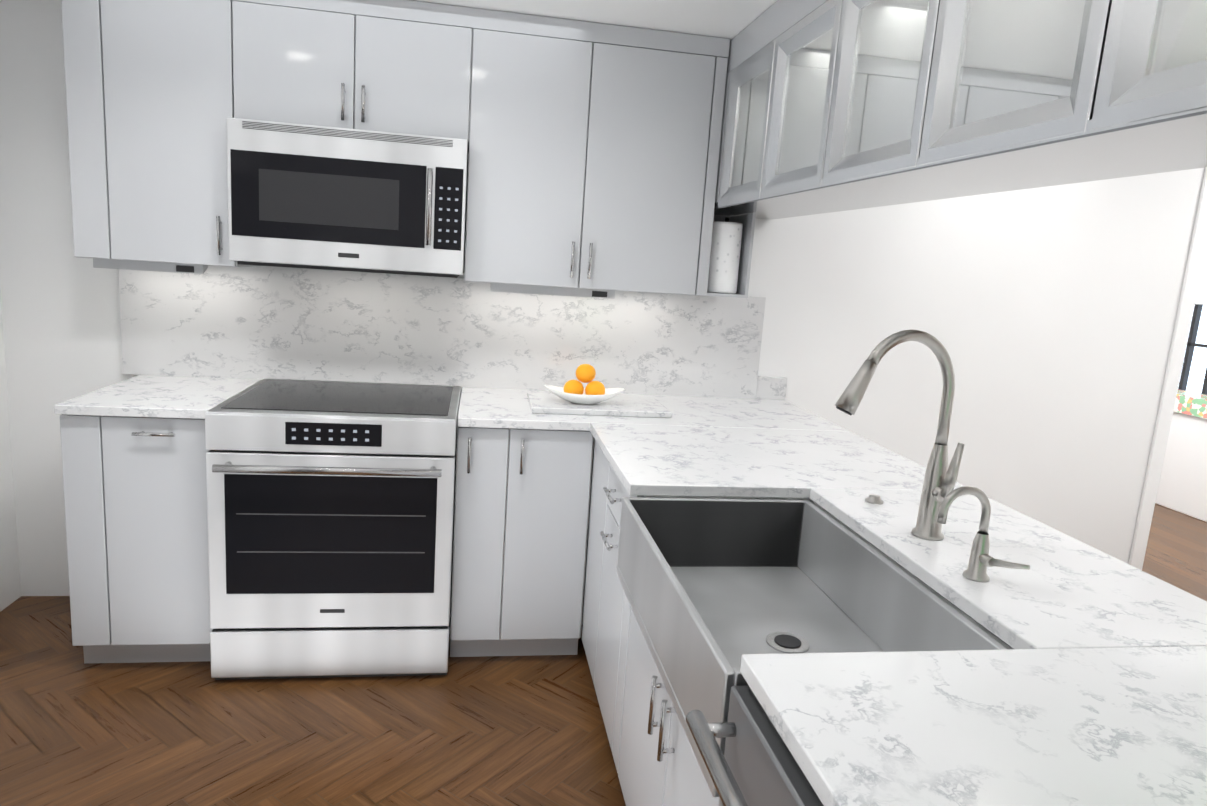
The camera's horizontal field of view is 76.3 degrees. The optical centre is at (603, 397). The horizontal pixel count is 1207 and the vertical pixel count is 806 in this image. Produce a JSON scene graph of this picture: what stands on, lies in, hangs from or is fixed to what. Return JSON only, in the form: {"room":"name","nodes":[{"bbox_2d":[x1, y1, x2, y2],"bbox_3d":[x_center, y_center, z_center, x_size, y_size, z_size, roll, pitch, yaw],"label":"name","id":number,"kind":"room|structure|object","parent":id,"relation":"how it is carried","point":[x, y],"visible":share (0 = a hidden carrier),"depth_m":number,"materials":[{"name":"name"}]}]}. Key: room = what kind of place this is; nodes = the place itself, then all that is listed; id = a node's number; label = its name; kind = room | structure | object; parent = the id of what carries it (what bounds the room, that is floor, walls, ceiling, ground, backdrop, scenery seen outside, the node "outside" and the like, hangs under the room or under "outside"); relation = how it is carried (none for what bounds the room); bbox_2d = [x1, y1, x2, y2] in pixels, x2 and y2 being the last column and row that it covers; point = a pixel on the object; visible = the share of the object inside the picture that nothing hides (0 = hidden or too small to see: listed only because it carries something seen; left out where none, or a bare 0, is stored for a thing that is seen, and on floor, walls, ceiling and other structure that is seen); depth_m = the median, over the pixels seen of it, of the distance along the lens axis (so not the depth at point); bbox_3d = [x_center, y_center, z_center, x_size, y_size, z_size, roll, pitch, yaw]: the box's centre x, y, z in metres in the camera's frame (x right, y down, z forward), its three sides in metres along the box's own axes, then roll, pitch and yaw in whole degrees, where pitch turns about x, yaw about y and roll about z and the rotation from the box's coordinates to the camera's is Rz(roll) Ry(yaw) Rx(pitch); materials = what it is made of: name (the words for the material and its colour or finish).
{"room":"kitchen","nodes":[
{"label":"kitchen","id":0,"kind":"room"},
{"bbox_2d":[0,290,20,611],"bbox_3d":[-1.933,0.114,0.462,0.100,2.320,5.020,2,10,-10],"label":"wall","id":1,"kind":"structure","parent":0,"point":[10,589],"depth_m":2.98,"materials":[{"name":"paint"}]},
{"bbox_2d":[410,0,776,39],"bbox_3d":[-0.378,-1.023,0.526,3.100,0.100,5.070,2,10,-10],"label":"ceiling","id":2,"kind":"structure","parent":0,"point":[730,19],"depth_m":2.61,"materials":[{"name":"paint"}]},
{"bbox_2d":[714,32,826,215],"bbox_3d":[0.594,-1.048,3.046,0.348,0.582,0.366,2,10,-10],"label":"upper cabinet","id":3,"kind":"object","parent":2,"relation":"hanging from","point":[773,99],"depth_m":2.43,"materials":[{"name":"grey wood"}]},
{"bbox_2d":[0,0,1205,595],"bbox_3d":[1.001,-0.363,3.456,6.840,2.620,0.050,2,10,-10],"label":"wall","id":4,"kind":"structure","parent":0,"point":[1046,316],"depth_m":3.50,"materials":[{"name":"paint"}]},
{"bbox_2d":[61,0,257,266],"bbox_3d":[-1.535,-0.956,2.729,0.516,0.938,0.347,2,10,-10],"label":"upper cabinet","id":5,"kind":"object","parent":4,"relation":"attached to","point":[151,85],"depth_m":2.56,"materials":[{"name":"grey wood"}]},
{"bbox_2d":[233,0,476,143],"bbox_3d":[-0.877,-1.175,2.795,0.786,0.443,0.347,2,10,-10],"label":"upper cabinet","id":6,"kind":"object","parent":4,"relation":"attached to","point":[393,66],"depth_m":2.63,"materials":[{"name":"grey wood"}]},
{"bbox_2d":[227,118,467,277],"bbox_3d":[-0.899,-0.706,2.815,0.780,0.475,0.471,2,10,-10],"label":"over-the-range microwave","id":7,"kind":"object","parent":6,"relation":"attached to","point":[322,197],"visible":1,"depth_m":2.62,"materials":[{"name":"grey metal"}]},
{"bbox_2d":[118,265,786,399],"bbox_3d":[-0.516,-0.262,3.193,2.730,0.450,0.017,2,10,-10],"label":"backsplash","id":8,"kind":"structure","parent":4,"relation":"attached to","point":[261,322],"depth_m":3.15,"materials":[{"name":"stone"}]},
{"bbox_2d":[464,9,729,295],"bbox_3d":[-0.050,-0.899,2.979,0.926,0.938,0.347,2,10,-10],"label":"upper cabinet","id":9,"kind":"object","parent":4,"relation":"attached to","point":[593,155],"depth_m":2.81,"materials":[{"name":"grey wood"}]},
{"bbox_2d":[93,258,614,298],"bbox_3d":[-0.876,-0.442,2.871,1.860,0.034,0.051,2,10,-10],"label":"outlet strip","id":10,"kind":"object","parent":9,"relation":"attached to","point":[202,269],"visible":0.81,"depth_m":2.92,"materials":[{"name":"grey plastic"}]},
{"bbox_2d":[1128,167,1206,569],"bbox_3d":[3.257,-0.027,3.845,1.050,2.125,0.016,2,10,-10],"label":"door frame","id":11,"kind":"structure","parent":4,"relation":"attached to","point":[1172,376],"depth_m":3.75,"materials":[{"name":"white wood"}]},
{"bbox_2d":[0,503,1206,805],"bbox_3d":[1.255,1.107,3.002,7.300,0.080,8.600,2,10,-10],"label":"floor","id":12,"kind":"structure","parent":0,"point":[464,731],"depth_m":2.38,"materials":[{"name":"brown wood"}]},
{"bbox_2d":[60,415,212,663],"bbox_3d":[-1.575,0.448,2.828,0.455,0.898,0.651,2,10,-10],"label":"base cabinet","id":13,"kind":"object","parent":12,"relation":"on","point":[135,495],"visible":0.79,"depth_m":2.54,"materials":[{"name":"white wood"}]},
{"bbox_2d":[54,375,260,418],"bbox_3d":[-1.544,-0.011,2.752,0.455,0.030,0.642,2,10,-10],"label":"countertop","id":14,"kind":"structure","parent":13,"relation":"on","point":[158,396],"depth_m":2.61,"materials":[{"name":"stone"}]},
{"bbox_2d":[205,378,460,679],"bbox_3d":[-0.952,0.463,2.862,0.780,0.939,0.745,2,10,-10],"label":"range oven","id":15,"kind":"object","parent":12,"relation":"on","point":[330,511],"visible":0.98,"depth_m":2.57,"materials":[{"name":"grey metal"}]},
{"bbox_2d":[450,427,593,656],"bbox_3d":[-0.340,0.495,3.035,0.479,0.898,0.651,2,10,-10],"label":"base cabinet","id":16,"kind":"object","parent":12,"relation":"on","point":[522,504],"visible":0.85,"depth_m":2.75,"materials":[{"name":"white wood"}]},
{"bbox_2d":[457,387,589,430],"bbox_3d":[-0.330,0.036,2.955,0.439,0.030,0.644,2,10,-10],"label":"countertop","id":17,"kind":"structure","parent":16,"relation":"on","point":[478,407],"depth_m":2.75,"materials":[{"name":"stone"}]},
{"bbox_2d":[527,364,671,417],"bbox_3d":[-0.021,-0.043,2.944,0.520,0.170,0.300,2,10,-10],"label":"fruit bowl","id":18,"kind":"object","parent":17,"relation":"on","point":[576,397],"visible":1,"depth_m":2.88,"materials":[{"name":"stone"}]},
{"bbox_2d":[582,439,605,667],"bbox_3d":[0.425,0.604,2.711,0.930,0.898,0.314,2,10,-10],"label":"base cabinet","id":19,"kind":"object","parent":12,"relation":"on","point":[595,507],"depth_m":2.68,"materials":[{"name":"white wood"}]},
{"bbox_2d":[590,458,625,728],"bbox_3d":[0.484,0.672,2.343,0.930,0.898,0.443,2,10,-10],"label":"base cabinet","id":20,"kind":"object","parent":12,"relation":"on","point":[613,490],"depth_m":2.37,"materials":[{"name":"white wood"}]},
{"bbox_2d":[686,686,822,805],"bbox_3d":[0.478,0.922,0.953,0.684,0.885,0.610,2,10,-10],"label":"dishwasher","id":21,"kind":"object","parent":12,"relation":"on","point":[755,764],"visible":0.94,"depth_m":1.02,"materials":[{"name":"grey metal"}]},
{"bbox_2d":[606,490,1011,805],"bbox_3d":[0.579,0.783,1.750,0.930,0.898,0.951,2,10,-10],"label":"base cabinet","id":22,"kind":"object","parent":12,"relation":"on","point":[655,760],"depth_m":1.82,"materials":[{"name":"white wood"}]},
{"bbox_2d":[617,475,749,788],"bbox_3d":[0.111,0.416,1.562,0.005,0.240,0.862,2,10,-10],"label":"sink apron front","id":23,"kind":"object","parent":22,"relation":"on","point":[686,631],"depth_m":1.59,"materials":[{"name":"metal"}]},
{"bbox_2d":[582,394,1206,805],"bbox_3d":[0.553,0.380,1.941,0.990,0.240,3.014,2,10,-10],"label":"countertop","id":24,"kind":"structure","parent":22,"relation":"on","point":[868,675],"depth_m":1.38,"materials":[{"name":"stone"}]},
{"bbox_2d":[835,329,963,540],"bbox_3d":[0.633,0.083,1.647,0.290,0.456,0.098,2,10,-10],"label":"faucet","id":25,"kind":"object","parent":24,"relation":"on","point":[940,478],"visible":0.96,"depth_m":1.65,"materials":[{"name":"silver metal"}]},
{"bbox_2d":[865,486,1029,582],"bbox_3d":[0.678,0.222,1.664,0.160,0.183,0.584,2,10,-10],"label":"filter faucet","id":26,"kind":"object","parent":24,"relation":"on","point":[981,559],"visible":0.98,"depth_m":1.46,"materials":[{"name":"silver metal"}]},
{"bbox_2d":[1155,389,1206,521],"bbox_3d":[4.293,0.437,5.375,0.295,0.826,1.500,2,10,-10],"label":"console","id":27,"kind":"object","parent":12,"relation":"on","point":[1182,487],"visible":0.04,"depth_m":5.46,"materials":[{"name":"white"}]},
{"bbox_3d":[4.504,-0.532,5.780,0.100,2.620,3.430,2,10,-10],"label":"wall","id":28,"kind":"structure","parent":0,"visible":0},
{"bbox_2d":[1178,304,1206,394],"bbox_3d":[4.594,-0.500,5.250,0.065,1.650,1.600,2,10,-10],"label":"window","id":29,"kind":"structure","parent":28,"relation":"in","point":[1193,377],"depth_m":5.83,"materials":[{"name":"glass"}]},
{"bbox_2d":[1195,244,1206,304],"bbox_3d":[4.546,-0.998,5.149,0.050,0.813,1.660,2,10,-10],"label":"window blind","id":30,"kind":"object","parent":28,"relation":"attached to","point":[1201,297],"depth_m":5.69,"materials":[{"name":"white"}]}
]}

